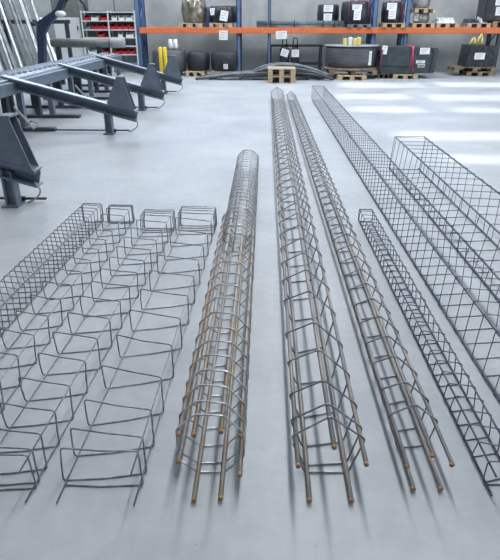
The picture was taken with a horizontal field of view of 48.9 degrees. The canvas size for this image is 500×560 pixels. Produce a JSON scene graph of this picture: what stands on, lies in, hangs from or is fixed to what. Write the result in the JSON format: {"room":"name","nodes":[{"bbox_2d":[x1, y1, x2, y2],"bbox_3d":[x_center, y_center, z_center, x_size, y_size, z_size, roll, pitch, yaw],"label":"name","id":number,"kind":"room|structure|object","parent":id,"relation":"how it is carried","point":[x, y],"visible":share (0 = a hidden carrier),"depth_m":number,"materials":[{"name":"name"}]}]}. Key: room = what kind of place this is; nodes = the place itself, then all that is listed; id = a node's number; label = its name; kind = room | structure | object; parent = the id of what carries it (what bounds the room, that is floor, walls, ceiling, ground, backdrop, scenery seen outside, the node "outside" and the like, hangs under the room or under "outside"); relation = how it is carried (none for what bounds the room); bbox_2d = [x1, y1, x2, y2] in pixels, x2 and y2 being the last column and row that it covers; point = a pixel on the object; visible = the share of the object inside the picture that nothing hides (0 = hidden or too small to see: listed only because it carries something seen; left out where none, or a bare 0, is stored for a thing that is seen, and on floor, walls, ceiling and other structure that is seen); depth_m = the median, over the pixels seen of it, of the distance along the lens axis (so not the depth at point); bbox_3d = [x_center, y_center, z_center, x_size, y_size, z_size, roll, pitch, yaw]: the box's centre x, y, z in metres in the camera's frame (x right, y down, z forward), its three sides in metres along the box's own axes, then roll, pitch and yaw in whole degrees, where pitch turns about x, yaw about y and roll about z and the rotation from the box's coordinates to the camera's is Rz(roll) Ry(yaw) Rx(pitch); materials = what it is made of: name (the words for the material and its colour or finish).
{"room":"metal workshop","nodes":[
{"label":"metal workshop","id":0,"kind":"room"},
{"bbox_2d":[0,69,499,559],"bbox_3d":[0.972,-2.044,8.361,23.500,0.200,24.900,1,25,1],"label":"floor","id":1,"kind":"structure","parent":0,"point":[184,151],"depth_m":3.24,"materials":[{"name":"concrete"}]},
{"bbox_2d":[0,52,6,70],"bbox_3d":[-7.706,-8.064,15.604,1.865,4.388,0.073,20,32,35],"label":"tube","id":2,"kind":"object","parent":1,"relation":"on","point":[1,57],"visible":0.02,"depth_m":15.91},
{"bbox_2d":[0,33,12,69],"bbox_3d":[-7.430,-7.930,15.554,1.700,4.178,0.060,21,32,37],"label":"tube","id":3,"kind":"object","parent":1,"relation":"on","point":[1,39],"visible":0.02,"depth_m":15.80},
{"bbox_2d":[0,21,16,68],"bbox_3d":[-7.315,-7.807,15.645,1.637,3.879,0.090,20,32,35],"label":"tube","id":4,"kind":"object","parent":1,"relation":"on","point":[1,27],"visible":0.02,"depth_m":15.83,"materials":[{"name":"metal"}]},
{"bbox_2d":[0,2,19,67],"bbox_3d":[-7.196,-8.088,15.655,1.725,4.386,0.074,22,33,39],"label":"tube","id":5,"kind":"object","parent":1,"relation":"on","point":[0,2],"visible":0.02,"depth_m":15.90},
{"bbox_2d":[0,3,22,67],"bbox_3d":[-7.045,-7.672,15.596,1.504,3.678,0.050,21,32,37],"label":"tube","id":6,"kind":"object","parent":1,"relation":"on","point":[1,8],"visible":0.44,"depth_m":15.71,"materials":[{"name":"silver metal"}]},
{"bbox_2d":[0,0,26,66],"bbox_3d":[-7.050,-7.955,15.609,1.759,4.179,0.060,20,32,35],"label":"tube","id":7,"kind":"object","parent":1,"relation":"on","point":[2,1],"visible":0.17,"depth_m":15.76,"materials":[{"name":"metal"}]},
{"bbox_2d":[8,1,29,65],"bbox_3d":[-6.816,-7.831,15.697,1.514,3.878,0.090,22,33,39],"label":"tube","id":8,"kind":"object","parent":1,"relation":"on","point":[11,1],"visible":0.33,"depth_m":15.83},
{"bbox_2d":[8,0,32,65],"bbox_3d":[-6.837,-8.024,15.520,1.804,4.388,0.073,21,32,37],"label":"tube","id":9,"kind":"object","parent":1,"relation":"on","point":[9,1],"visible":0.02,"depth_m":15.67,"materials":[{"name":"metal"}]},
{"bbox_2d":[11,0,36,64],"bbox_3d":[-6.659,-7.698,15.650,1.554,3.679,0.050,20,32,35],"label":"tube","id":10,"kind":"object","parent":1,"relation":"on","point":[13,2],"visible":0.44,"depth_m":15.74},
{"bbox_2d":[18,0,37,56],"bbox_3d":[-6.267,-7.133,15.683,1.092,2.629,0.090,21,32,37],"label":"tube","id":11,"kind":"object","parent":1,"relation":"on","point":[20,1],"visible":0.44,"depth_m":15.64,"materials":[{"name":"metal"}]},
{"bbox_2d":[22,0,36,40],"bbox_3d":[-6.144,-7.035,15.768,1.047,2.389,0.073,20,32,35],"label":"tube","id":12,"kind":"object","parent":1,"relation":"on","point":[24,2],"visible":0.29,"depth_m":15.66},
{"bbox_2d":[0,20,72,68],"bbox_3d":[-7.188,-6.842,16.341,3.900,1.600,0.100,1,25,1],"label":"stand","id":13,"kind":"object","parent":1,"relation":"on","point":[66,23],"visible":0.54,"depth_m":16.03,"materials":[{"name":"paint"}]},
{"bbox_2d":[32,8,52,61],"bbox_3d":[-5.844,-6.748,15.748,0.797,1.879,0.060,21,32,37],"label":"tube","id":14,"kind":"object","parent":1,"relation":"on","point":[34,9],"visible":0.36,"depth_m":15.62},
{"bbox_2d":[39,18,56,60],"bbox_3d":[-5.715,-6.651,15.834,0.718,1.629,0.090,20,32,35],"label":"tube","id":15,"kind":"object","parent":1,"relation":"on","point":[48,38],"visible":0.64,"depth_m":15.81,"materials":[{"name":"silver metal"}]},
{"bbox_2d":[0,203,103,336],"bbox_3d":[-1.481,0.053,3.518,0.190,0.177,3.094,1,26,3],"label":"cage","id":16,"kind":"object","parent":1,"relation":"on","point":[94,204],"visible":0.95,"depth_m":3.90,"materials":[{"name":"metal"}]},
{"bbox_2d":[31,0,86,63],"bbox_3d":[-4.806,-5.984,13.806,1.535,2.231,0.387,1,25,1],"label":"navy lifting arm","id":17,"kind":"object","parent":1,"relation":"on","point":[43,25],"visible":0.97,"depth_m":13.66},
{"bbox_2d":[0,204,134,411],"bbox_3d":[-1.211,0.082,3.476,0.232,0.163,3.184,1,25,2],"label":"cage","id":18,"kind":"object","parent":1,"relation":"on","point":[109,221],"visible":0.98,"depth_m":3.51,"materials":[{"name":"metal"}]},
{"bbox_2d":[50,0,88,58],"bbox_3d":[-5.883,-8.180,18.302,0.931,2.329,1.040,1,25,1],"label":"machine","id":19,"kind":"object","parent":1,"relation":"on","point":[72,9],"visible":0.28,"depth_m":17.77,"materials":[{"name":"grey paint"}]},
{"bbox_2d":[0,209,175,502],"bbox_3d":[-0.875,0.116,3.394,0.286,0.172,3.031,2,26,3],"label":"cage","id":20,"kind":"object","parent":1,"relation":"on","point":[143,220],"visible":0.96,"depth_m":2.83,"materials":[{"name":"metal"}]},
{"bbox_2d":[50,38,125,83],"bbox_3d":[-4.336,-5.930,14.919,1.966,1.176,0.250,1,25,1],"label":"horizontal pipe","id":21,"kind":"object","parent":1,"relation":"on","point":[57,43],"visible":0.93,"depth_m":14.64,"materials":[{"name":"grey"}]},
{"bbox_2d":[0,53,182,207],"bbox_3d":[-3.228,-2.854,8.818,3.005,0.869,13.000,1,25,1],"label":"machine","id":22,"kind":"object","parent":1,"relation":"on","point":[18,163],"visible":1,"depth_m":8.71,"materials":[{"name":"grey metal"}]},
{"bbox_2d":[80,11,138,72],"bbox_3d":[-4.499,-7.749,17.940,1.737,1.863,0.452,1,25,1],"label":"shelf","id":23,"kind":"object","parent":1,"relation":"on","point":[131,42],"visible":0.5,"depth_m":17.88,"materials":[{"name":"metal"}]},
{"bbox_2d":[84,15,90,19],"bbox_3d":[-5.180,-8.396,17.614,0.176,0.149,0.340,1,25,1],"label":"bin","id":24,"kind":"object","parent":23,"relation":"on","point":[86,17],"visible":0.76,"depth_m":17.56,"materials":[{"name":"red plastic"}]},
{"bbox_2d":[88,49,96,53],"bbox_3d":[-5.124,-7.497,18.041,0.256,0.149,0.340,1,25,1],"label":"bin","id":25,"kind":"object","parent":23,"relation":"on","point":[91,51],"visible":0.62,"depth_m":17.91,"materials":[{"name":"white plastic"}]},
{"bbox_2d":[91,15,100,19],"bbox_3d":[-4.932,-8.393,17.608,0.224,0.149,0.340,1,25,1],"label":"bin","id":26,"kind":"object","parent":23,"relation":"on","point":[93,17],"visible":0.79,"depth_m":17.59,"materials":[{"name":"white plastic"}]},
{"bbox_2d":[97,32,106,36],"bbox_3d":[-4.796,-7.948,17.817,0.208,0.149,0.340,1,25,1],"label":"bin","id":27,"kind":"object","parent":23,"relation":"on","point":[99,34],"visible":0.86,"depth_m":17.76,"materials":[{"name":"red plastic"}]},
{"bbox_2d":[100,15,109,19],"bbox_3d":[-4.636,-8.389,17.601,0.208,0.149,0.340,1,25,1],"label":"bin","id":28,"kind":"object","parent":23,"relation":"on","point":[103,17],"visible":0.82,"depth_m":17.64,"materials":[{"name":"red plastic"}]},
{"bbox_2d":[110,24,116,28],"bbox_3d":[-4.364,-8.153,17.706,0.176,0.149,0.340,1,25,1],"label":"bin","id":29,"kind":"object","parent":23,"relation":"on","point":[113,26],"visible":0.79,"depth_m":17.62,"materials":[{"name":"red plastic"}]},
{"bbox_2d":[111,15,118,19],"bbox_3d":[-4.308,-8.386,17.594,0.160,0.149,0.340,1,25,1],"label":"bin","id":30,"kind":"object","parent":23,"relation":"on","point":[114,17],"visible":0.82,"depth_m":17.55,"materials":[{"name":"white plastic"}]},
{"bbox_2d":[114,49,121,53],"bbox_3d":[-4.300,-7.487,18.021,0.208,0.149,0.340,1,25,1],"label":"bin","id":31,"kind":"object","parent":23,"relation":"on","point":[118,51],"visible":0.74,"depth_m":17.96,"materials":[{"name":"red plastic"}]},
{"bbox_2d":[118,32,124,36],"bbox_3d":[-4.164,-7.941,17.802,0.128,0.149,0.340,1,25,1],"label":"bin","id":32,"kind":"object","parent":23,"relation":"on","point":[120,34],"visible":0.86,"depth_m":17.78,"materials":[{"name":"white plastic"}]},
{"bbox_2d":[119,15,125,19],"bbox_3d":[-4.076,-8.383,17.588,0.176,0.149,0.340,1,25,1],"label":"bin","id":33,"kind":"object","parent":23,"relation":"on","point":[121,17],"visible":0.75,"depth_m":17.52,"materials":[{"name":"white plastic"}]},
{"bbox_2d":[122,49,128,53],"bbox_3d":[-4.068,-7.485,18.016,0.192,0.149,0.340,1,25,1],"label":"bin","id":34,"kind":"object","parent":23,"relation":"on","point":[124,51],"visible":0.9,"depth_m":17.98,"materials":[{"name":"red plastic"}]},
{"bbox_2d":[126,15,133,19],"bbox_3d":[-3.844,-8.380,17.583,0.192,0.149,0.340,1,25,1],"label":"bin","id":35,"kind":"object","parent":23,"relation":"on","point":[128,17],"visible":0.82,"depth_m":17.55,"materials":[{"name":"white plastic"}]},
{"bbox_2d":[126,32,134,36],"bbox_3d":[-3.860,-7.937,17.794,0.224,0.149,0.340,1,25,1],"label":"bin","id":36,"kind":"object","parent":23,"relation":"on","point":[128,34],"visible":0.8,"depth_m":17.79,"materials":[{"name":"white plastic"}]},
{"bbox_2d":[129,49,136,53],"bbox_3d":[-3.844,-7.482,18.010,0.192,0.149,0.340,1,25,1],"label":"bin","id":37,"kind":"object","parent":23,"relation":"on","point":[131,51],"visible":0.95,"depth_m":18.00,"materials":[{"name":"red plastic"}]},
{"bbox_2d":[56,206,216,504],"bbox_3d":[-0.515,0.100,3.420,0.328,0.177,3.105,1,25,2],"label":"cage","id":38,"kind":"object","parent":1,"relation":"on","point":[180,212],"visible":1,"depth_m":2.71,"materials":[{"name":"metal"}]},
{"bbox_2d":[158,47,163,72],"bbox_3d":[-2.572,-6.261,15.929,0.110,0.905,0.110,1,25,1],"label":"post","id":39,"kind":"object","parent":1,"relation":"on","point":[159,48],"visible":0.84,"depth_m":15.85,"materials":[{"name":"yellow paint"}]},
{"bbox_2d":[163,47,166,68],"bbox_3d":[-2.444,-6.260,15.926,0.110,0.905,0.110,1,25,1],"label":"post","id":40,"kind":"object","parent":1,"relation":"on","point":[164,48],"visible":0.71,"depth_m":15.80,"materials":[{"name":"yellow paint"}]},
{"bbox_2d":[186,70,206,76],"bbox_3d":[-1.701,-6.594,17.518,0.571,0.140,0.800,1,25,1],"label":"pallet","id":41,"kind":"object","parent":1,"relation":"on","point":[188,73],"visible":0.87,"depth_m":17.20,"materials":[{"name":"brown wood"}]},
{"bbox_2d":[187,51,209,70],"bbox_3d":[-1.642,-6.971,17.505,0.728,0.539,0.728,1,25,1],"label":"coil","id":42,"kind":"object","parent":41,"relation":"on","point":[196,60],"visible":1,"depth_m":17.25,"materials":[{"name":"metal"}]},
{"bbox_2d":[175,207,255,502],"bbox_3d":[-0.125,0.123,3.252,0.277,0.277,2.768,1,25,1],"label":"cage","id":43,"kind":"object","parent":1,"relation":"on","point":[242,418],"visible":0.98,"depth_m":2.62,"materials":[{"name":"metal"}]},
{"bbox_2d":[211,71,232,73],"bbox_3d":[-0.860,-6.585,17.498,0.667,0.140,0.800,1,25,1],"label":"pallet","id":44,"kind":"object","parent":1,"relation":"on","point":[212,72],"visible":0.34,"depth_m":17.20,"materials":[{"name":"brown wood"}]},
{"bbox_2d":[211,51,238,70],"bbox_3d":[-0.800,-6.918,17.388,0.881,0.544,0.915,1,25,1],"label":"coil","id":45,"kind":"object","parent":44,"relation":"on","point":[220,60],"visible":0.99,"depth_m":17.08,"materials":[{"name":"black metal"}]},
{"bbox_2d":[202,71,252,76],"bbox_3d":[0.297,-6.109,16.387,3.657,0.240,0.148,1,25,1],"label":"bar","id":46,"kind":"object","parent":1,"relation":"on","point":[247,71],"visible":0.25,"depth_m":16.39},
{"bbox_2d":[200,70,255,76],"bbox_3d":[0.414,-6.241,16.664,3.886,0.240,0.119,1,25,2],"label":"bar","id":47,"kind":"object","parent":1,"relation":"on","point":[251,70],"visible":0.2,"depth_m":16.71,"materials":[{"name":"grey metal"}]},
{"bbox_2d":[223,149,258,248],"bbox_3d":[-0.053,-0.880,5.357,0.254,0.253,2.484,1,25,1],"label":"cage","id":48,"kind":"object","parent":1,"relation":"on","point":[238,166],"visible":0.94,"depth_m":5.10,"materials":[{"name":"metal"}]},
{"bbox_2d":[209,74,284,79],"bbox_3d":[-0.088,-5.975,16.186,2.266,0.170,0.139,1,25,2],"label":"bar","id":49,"kind":"object","parent":1,"relation":"on","point":[258,75],"visible":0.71,"depth_m":16.12,"materials":[{"name":"grey metal"}]},
{"bbox_2d":[196,76,308,79],"bbox_3d":[0.066,-5.978,16.270,3.335,0.104,0.113,1,25,3],"label":"bar","id":50,"kind":"object","parent":1,"relation":"on","point":[304,78],"visible":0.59,"depth_m":16.20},
{"bbox_2d":[218,77,296,79],"bbox_3d":[0.204,-5.912,16.133,2.319,0.104,0.123,1,25,3],"label":"bar","id":51,"kind":"object","parent":1,"relation":"on","point":[226,78],"visible":0.82,"depth_m":16.14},
{"bbox_2d":[201,71,320,79],"bbox_3d":[0.321,-6.041,16.245,3.531,0.240,0.124,0,25,1],"label":"bar","id":52,"kind":"object","parent":1,"relation":"on","point":[319,78],"visible":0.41,"depth_m":16.21,"materials":[{"name":"grey metal"}]},
{"bbox_2d":[195,72,333,79],"bbox_3d":[0.436,-5.966,16.087,4.077,0.239,0.113,0,25,0],"label":"bar","id":53,"kind":"object","parent":1,"relation":"on","point":[250,73],"visible":0.87,"depth_m":16.05,"materials":[{"name":"metal"}]},
{"bbox_2d":[255,62,301,69],"bbox_3d":[1.106,-6.367,16.688,2.458,0.438,0.124,1,25,3],"label":"bar","id":54,"kind":"object","parent":1,"relation":"on","point":[278,62],"visible":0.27,"depth_m":16.65,"materials":[{"name":"grey metal"}]},
{"bbox_2d":[268,74,295,82],"bbox_3d":[0.894,-5.766,15.732,0.770,0.180,0.800,1,25,1],"label":"pallet","id":55,"kind":"object","parent":1,"relation":"on","point":[270,78],"visible":0.77,"depth_m":15.38,"materials":[{"name":"brown wood"}]},
{"bbox_2d":[268,66,295,75],"bbox_3d":[0.894,-5.939,15.649,0.770,0.200,0.800,1,25,1],"label":"pallet","id":56,"kind":"object","parent":55,"relation":"on","point":[292,69],"visible":1,"depth_m":15.31,"materials":[{"name":"brown wood"}]},
{"bbox_2d":[238,69,328,79],"bbox_3d":[1.031,-6.028,16.137,2.798,0.306,0.150,1,25,1],"label":"bar","id":57,"kind":"object","parent":1,"relation":"on","point":[273,69],"visible":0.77,"depth_m":16.10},
{"bbox_2d":[279,39,289,61],"bbox_3d":[1.118,-7.291,17.856,0.310,1.087,0.383,1,25,1],"label":"bag","id":58,"kind":"object","parent":1,"relation":"on","point":[284,51],"visible":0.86,"depth_m":17.69,"materials":[{"name":"plastic"}]},
{"bbox_2d":[239,67,332,80],"bbox_3d":[1.041,-6.024,16.049,2.737,0.373,0.102,2,26,3],"label":"bar","id":59,"kind":"object","parent":1,"relation":"on","point":[264,69],"visible":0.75,"depth_m":15.98,"materials":[{"name":"grey metal"}]},
{"bbox_2d":[259,63,332,77],"bbox_3d":[1.212,-6.228,16.396,2.550,0.440,0.120,0,25,0],"label":"bar","id":60,"kind":"object","parent":1,"relation":"on","point":[278,63],"visible":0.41,"depth_m":16.34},
{"bbox_2d":[270,44,323,69],"bbox_3d":[1.533,-7.402,18.391,1.760,0.847,0.640,1,25,1],"label":"trestle","id":61,"kind":"object","parent":1,"relation":"on","point":[319,63],"visible":0.54,"depth_m":18.16,"materials":[{"name":"paint"}]},
{"bbox_2d":[290,38,299,63],"bbox_3d":[1.460,-7.280,17.851,0.277,1.072,0.383,1,25,1],"label":"bag","id":62,"kind":"object","parent":61,"relation":"hanging from","point":[295,51],"visible":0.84,"depth_m":17.70,"materials":[{"name":"plastic"}]},
{"bbox_2d":[266,64,327,75],"bbox_3d":[1.312,-6.085,16.096,2.191,0.440,0.148,1,25,1],"label":"bar","id":63,"kind":"object","parent":1,"relation":"on","point":[298,66],"visible":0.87,"depth_m":15.98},
{"bbox_2d":[134,0,499,73],"bbox_3d":[2.477,-9.149,17.565,12.318,4.712,1.161,1,25,1],"label":"rack","id":64,"kind":"object","parent":1,"relation":"on","point":[142,30],"depth_m":17.57,"materials":[{"name":"metal"}]},
{"bbox_2d":[179,23,204,26],"bbox_3d":[-1.890,-8.317,17.944,0.749,0.130,0.800,1,25,1],"label":"pallet","id":65,"kind":"object","parent":64,"relation":"on","point":[180,24],"visible":0.9,"depth_m":17.60,"materials":[{"name":"brown wood"}]},
{"bbox_2d":[181,0,206,22],"bbox_3d":[-1.813,-8.738,17.802,0.850,0.744,0.850,1,25,1],"label":"coil","id":66,"kind":"object","parent":65,"relation":"on","point":[193,11],"visible":1,"depth_m":17.53,"materials":[{"name":"metal"}]},
{"bbox_2d":[205,7,210,26],"bbox_3d":[-1.382,-8.631,18.056,0.177,0.599,0.300,1,25,1],"label":"post","id":67,"kind":"object","parent":64,"relation":"on","point":[207,22],"visible":0.45,"depth_m":17.94,"materials":[{"name":"metal"}]},
{"bbox_2d":[209,23,233,26],"bbox_3d":[-0.922,-8.306,17.921,0.732,0.130,0.800,1,25,1],"label":"pallet","id":68,"kind":"object","parent":64,"relation":"on","point":[210,24],"visible":0.92,"depth_m":17.57,"materials":[{"name":"brown wood"}]},
{"bbox_2d":[209,6,236,22],"bbox_3d":[-0.852,-8.608,17.829,0.936,0.487,0.972,1,25,1],"label":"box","id":69,"kind":"object","parent":68,"relation":"on","point":[218,14],"visible":0.99,"depth_m":17.48,"materials":[{"name":"black plastic"}]},
{"bbox_2d":[219,30,227,39],"bbox_3d":[-0.854,-7.846,17.631,0.283,0.282,0.008,1,25,1],"label":"paper sheet","id":70,"kind":"object","parent":64,"relation":"hanging from","point":[223,35],"visible":1,"depth_m":17.63,"materials":[{"name":"white"}]},
{"bbox_2d":[276,31,286,38],"bbox_3d":[1.002,-7.832,17.583,0.363,0.246,0.008,1,25,1],"label":"paper sheet","id":71,"kind":"object","parent":64,"relation":"hanging from","point":[279,34],"visible":1,"depth_m":17.58,"materials":[{"name":"white"}]},
{"bbox_2d":[256,20,344,26],"bbox_3d":[1.610,-8.230,17.651,2.814,0.219,0.441,1,25,1],"label":"bundle","id":72,"kind":"object","parent":64,"relation":"on","point":[294,23],"visible":0.98,"depth_m":17.49,"materials":[{"name":"black"}]},
{"bbox_2d":[344,24,370,27],"bbox_3d":[3.462,-8.200,17.733,0.745,0.100,0.800,1,25,1],"label":"pallet","id":73,"kind":"object","parent":64,"relation":"on","point":[345,25],"visible":0.93,"depth_m":17.39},
{"bbox_2d":[341,0,370,23],"bbox_3d":[3.397,-8.573,17.613,0.960,0.668,0.998,1,25,1],"label":"coil","id":74,"kind":"object","parent":73,"relation":"on","point":[352,12],"visible":0.96,"depth_m":17.28,"materials":[{"name":"black metal"}]},
{"bbox_2d":[378,23,404,27],"bbox_3d":[4.554,-8.201,17.701,0.696,0.130,0.800,1,25,1],"label":"pallet","id":75,"kind":"object","parent":64,"relation":"on","point":[383,25],"visible":0.98,"depth_m":17.37,"materials":[{"name":"brown wood"}]},
{"bbox_2d":[381,1,402,22],"bbox_3d":[4.542,-8.559,17.567,0.688,0.624,0.720,1,25,1],"label":"coil","id":76,"kind":"object","parent":75,"relation":"on","point":[391,12],"visible":1,"depth_m":17.32,"materials":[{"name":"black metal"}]},
{"bbox_2d":[409,23,434,27],"bbox_3d":[5.513,-8.233,17.768,0.684,0.130,0.800,1,25,1],"label":"pallet","id":77,"kind":"object","parent":64,"relation":"on","point":[413,25],"visible":0.9,"depth_m":17.44,"materials":[{"name":"brown wood"}]},
{"bbox_2d":[413,13,429,22],"bbox_3d":[5.506,-8.440,17.710,0.533,0.285,0.519,1,25,1],"label":"coil","id":78,"kind":"object","parent":77,"relation":"on","point":[418,17],"visible":0.98,"depth_m":17.52,"materials":[{"name":"silver metal"}]},
{"bbox_2d":[411,8,436,12],"bbox_3d":[5.521,-8.612,17.587,0.667,0.130,0.800,1,25,1],"label":"pallet","id":79,"kind":"object","parent":77,"relation":"on","point":[413,10],"visible":0.94,"depth_m":17.25,"materials":[{"name":"brown wood"}]},
{"bbox_2d":[412,0,430,7],"bbox_3d":[5.447,-8.877,17.508,0.576,0.409,0.576,1,25,1],"label":"coil","id":80,"kind":"object","parent":79,"relation":"on","point":[415,3],"visible":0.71,"depth_m":17.34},
{"bbox_2d":[434,23,458,27],"bbox_3d":[6.270,-8.225,17.750,0.700,0.130,0.800,1,25,1],"label":"pallet","id":81,"kind":"object","parent":64,"relation":"on","point":[437,25],"visible":0.81,"depth_m":17.42,"materials":[{"name":"brown wood"}]},
{"bbox_2d":[433,17,454,22],"bbox_3d":[6.253,-8.361,17.686,0.618,0.171,0.500,1,25,1],"label":"bag","id":82,"kind":"object","parent":81,"relation":"on","point":[442,19],"visible":1,"depth_m":17.51,"materials":[{"name":"white plastic"}]},
{"bbox_2d":[460,23,490,27],"bbox_3d":[7.254,-8.213,17.727,0.716,0.130,0.800,1,25,1],"label":"pallet","id":83,"kind":"object","parent":64,"relation":"on","point":[467,25],"visible":0.94,"depth_m":17.40,"materials":[{"name":"brown wood"}]},
{"bbox_2d":[462,18,478,22],"bbox_3d":[7.098,-8.334,17.674,0.423,0.132,0.500,1,25,1],"label":"sack","id":84,"kind":"object","parent":83,"relation":"on","point":[471,20],"visible":1,"depth_m":17.50,"materials":[{"name":"black plastic"}]},
{"bbox_2d":[487,21,499,27],"bbox_3d":[8.100,-8.226,17.696,0.846,0.180,0.800,1,25,1],"label":"pallet","id":85,"kind":"object","parent":64,"relation":"on","point":[494,24],"visible":0.67,"depth_m":17.38,"materials":[{"name":"brown wood"}]},
{"bbox_2d":[476,0,499,20],"bbox_3d":[7.935,-8.780,17.460,1.127,1.018,0.760,1,25,1],"label":"box","id":86,"kind":"object","parent":85,"relation":"on","point":[488,10],"visible":0.9,"depth_m":17.28,"materials":[{"name":"plastic"}]},
{"bbox_2d":[271,87,368,503],"bbox_3d":[0.450,-1.723,7.129,0.288,0.276,11.364,1,25,1],"label":"cage","id":87,"kind":"object","parent":1,"relation":"on","point":[296,440],"visible":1,"depth_m":2.86,"materials":[{"name":"metal"}]},
{"bbox_2d":[335,74,366,79],"bbox_3d":[3.006,-6.080,16.462,0.839,0.120,0.800,1,25,1],"label":"pallet","id":88,"kind":"object","parent":1,"relation":"on","point":[337,76],"visible":0.99,"depth_m":16.17,"materials":[{"name":"brown wood"}]},
{"bbox_2d":[326,69,376,74],"bbox_3d":[3.083,-6.383,16.814,1.413,0.120,1.100,1,25,1],"label":"pallet","id":89,"kind":"object","parent":88,"relation":"on","point":[330,72],"visible":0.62,"depth_m":16.34,"materials":[{"name":"brown wood"}]},
{"bbox_2d":[323,44,378,70],"bbox_3d":[3.076,-6.809,16.778,1.633,0.672,1.633,1,25,1],"label":"reel","id":90,"kind":"object","parent":89,"relation":"on","point":[363,57],"visible":0.98,"depth_m":16.20,"materials":[{"name":"dark painted steel"},{"name":"dark steel wire"}]},
{"bbox_2d":[348,37,352,44],"bbox_3d":[2.962,-7.059,16.264,0.110,0.219,0.180,1,25,1],"label":"block","id":91,"kind":"object","parent":90,"relation":"on","point":[350,39],"visible":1,"depth_m":16.19,"materials":[{"name":"white plastic"}]},
{"bbox_2d":[352,38,356,44],"bbox_3d":[3.096,-7.043,16.267,0.110,0.189,0.180,1,25,1],"label":"block","id":92,"kind":"object","parent":90,"relation":"on","point":[354,42],"visible":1,"depth_m":16.19,"materials":[{"name":"yellow plastic"}]},
{"bbox_2d":[357,37,360,44],"bbox_3d":[3.216,-7.056,16.258,0.110,0.219,0.180,1,25,1],"label":"block","id":93,"kind":"object","parent":90,"relation":"on","point":[358,38],"visible":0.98,"depth_m":16.18,"materials":[{"name":"yellow plastic"}]},
{"bbox_2d":[286,91,454,491],"bbox_3d":[0.792,-1.666,7.100,0.210,0.196,11.144,1,25,1],"label":"cage","id":94,"kind":"object","parent":1,"relation":"on","point":[391,354],"visible":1,"depth_m":3.01,"materials":[{"name":"metal"}]},
{"bbox_2d":[373,73,389,77],"bbox_3d":[4.064,-6.348,17.024,0.342,0.120,0.800,1,25,1],"label":"pallet","id":95,"kind":"object","parent":1,"relation":"on","point":[378,75],"visible":0.56,"depth_m":16.68,"materials":[{"name":"brown wood"}]},
{"bbox_2d":[376,44,438,73],"bbox_3d":[4.718,-6.752,16.794,1.747,0.797,1.034,1,25,1],"label":"box","id":96,"kind":"object","parent":95,"relation":"on","point":[391,59],"visible":0.99,"depth_m":16.37,"materials":[{"name":"black plastic"}]},
{"bbox_2d":[389,73,417,78],"bbox_3d":[4.659,-6.234,16.784,0.720,0.120,0.800,1,25,1],"label":"pallet","id":97,"kind":"object","parent":1,"relation":"on","point":[393,76],"visible":0.82,"depth_m":16.45,"materials":[{"name":"brown wood"}]},
{"bbox_2d":[311,86,499,401],"bbox_3d":[1.398,-1.716,7.086,0.272,0.304,11.402,0,25,1],"label":"cage","id":98,"kind":"object","parent":1,"relation":"on","point":[484,314],"visible":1,"depth_m":4.26,"materials":[{"name":"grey metal"}]},
{"bbox_2d":[358,209,499,495],"bbox_3d":[1.003,0.092,3.505,0.134,0.117,3.179,0,25,1],"label":"cage","id":99,"kind":"object","parent":1,"relation":"on","point":[462,410],"visible":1,"depth_m":2.89,"materials":[{"name":"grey metal"}]},
{"bbox_2d":[389,136,499,301],"bbox_3d":[1.806,-0.412,4.238,0.396,0.398,5.159,1,25,1],"label":"cage","id":100,"kind":"object","parent":1,"relation":"on","point":[396,137],"visible":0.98,"depth_m":4.86,"materials":[{"name":"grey metal"}]},
{"bbox_2d":[459,70,492,75],"bbox_3d":[7.219,-6.618,17.579,0.806,0.130,0.800,1,25,1],"label":"pallet","id":101,"kind":"object","parent":1,"relation":"on","point":[462,72],"visible":0.87,"depth_m":17.32,"materials":[{"name":"brown wood"}]},
{"bbox_2d":[446,65,495,71],"bbox_3d":[7.062,-6.782,17.617,1.264,0.130,0.900,1,25,1],"label":"pallet","id":102,"kind":"object","parent":101,"relation":"on","point":[455,68],"visible":0.77,"depth_m":17.26,"materials":[{"name":"brown wood"}]},
{"bbox_2d":[457,44,497,66],"bbox_3d":[7.200,-7.121,17.445,0.885,0.626,0.852,1,25,1],"label":"box","id":103,"kind":"object","parent":102,"relation":"on","point":[471,55],"visible":1,"depth_m":17.11,"materials":[{"name":"black plastic"}]},
{"bbox_2d":[469,37,476,44],"bbox_3d":[6.995,-7.510,17.257,0.224,0.240,0.107,1,25,1],"label":"sling","id":104,"kind":"object","parent":103,"relation":"on","point":[474,38],"visible":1,"depth_m":17.25,"materials":[{"name":"yellow fabric"}]},
{"bbox_2d":[476,34,483,44],"bbox_3d":[7.218,-7.554,17.229,0.229,0.338,0.108,1,25,1],"label":"sling","id":105,"kind":"object","parent":103,"relation":"on","point":[481,35],"visible":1,"depth_m":17.23,"materials":[{"name":"fabric"}]},
{"bbox_3d":[-2.558,-6.595,17.542,0.698,0.120,0.800,1,25,1],"label":"pallet","id":106,"kind":"object","parent":1,"relation":"on","visible":0},
{"bbox_2d":[152,49,186,71],"bbox_3d":[-2.548,-6.969,17.451,1.084,0.622,1.084,1,25,1],"label":"coil","id":107,"kind":"object","parent":106,"relation":"on","point":[180,55],"visible":0.45,"depth_m":17.10,"materials":[{"name":"metal"}]},
{"bbox_2d":[168,39,172,49],"bbox_3d":[-2.483,-7.356,17.178,0.200,0.308,0.200,1,25,1],"label":"cone","id":108,"kind":"object","parent":107,"relation":"on","point":[170,42],"visible":1,"depth_m":17.12,"materials":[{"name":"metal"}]},
{"bbox_2d":[173,39,178,49],"bbox_3d":[-2.327,-7.354,17.174,0.200,0.308,0.200,1,25,1],"label":"cone","id":109,"kind":"object","parent":107,"relation":"on","point":[175,42],"visible":1,"depth_m":17.12,"materials":[{"name":"plastic"}]},
{"bbox_2d":[0,0,499,69],"bbox_3d":[1.302,-10.790,18.119,23.900,7.200,0.250,1,25,1],"label":"wall","id":110,"kind":"structure","parent":0,"point":[158,13],"depth_m":19.01,"materials":[{"name":"concrete"}]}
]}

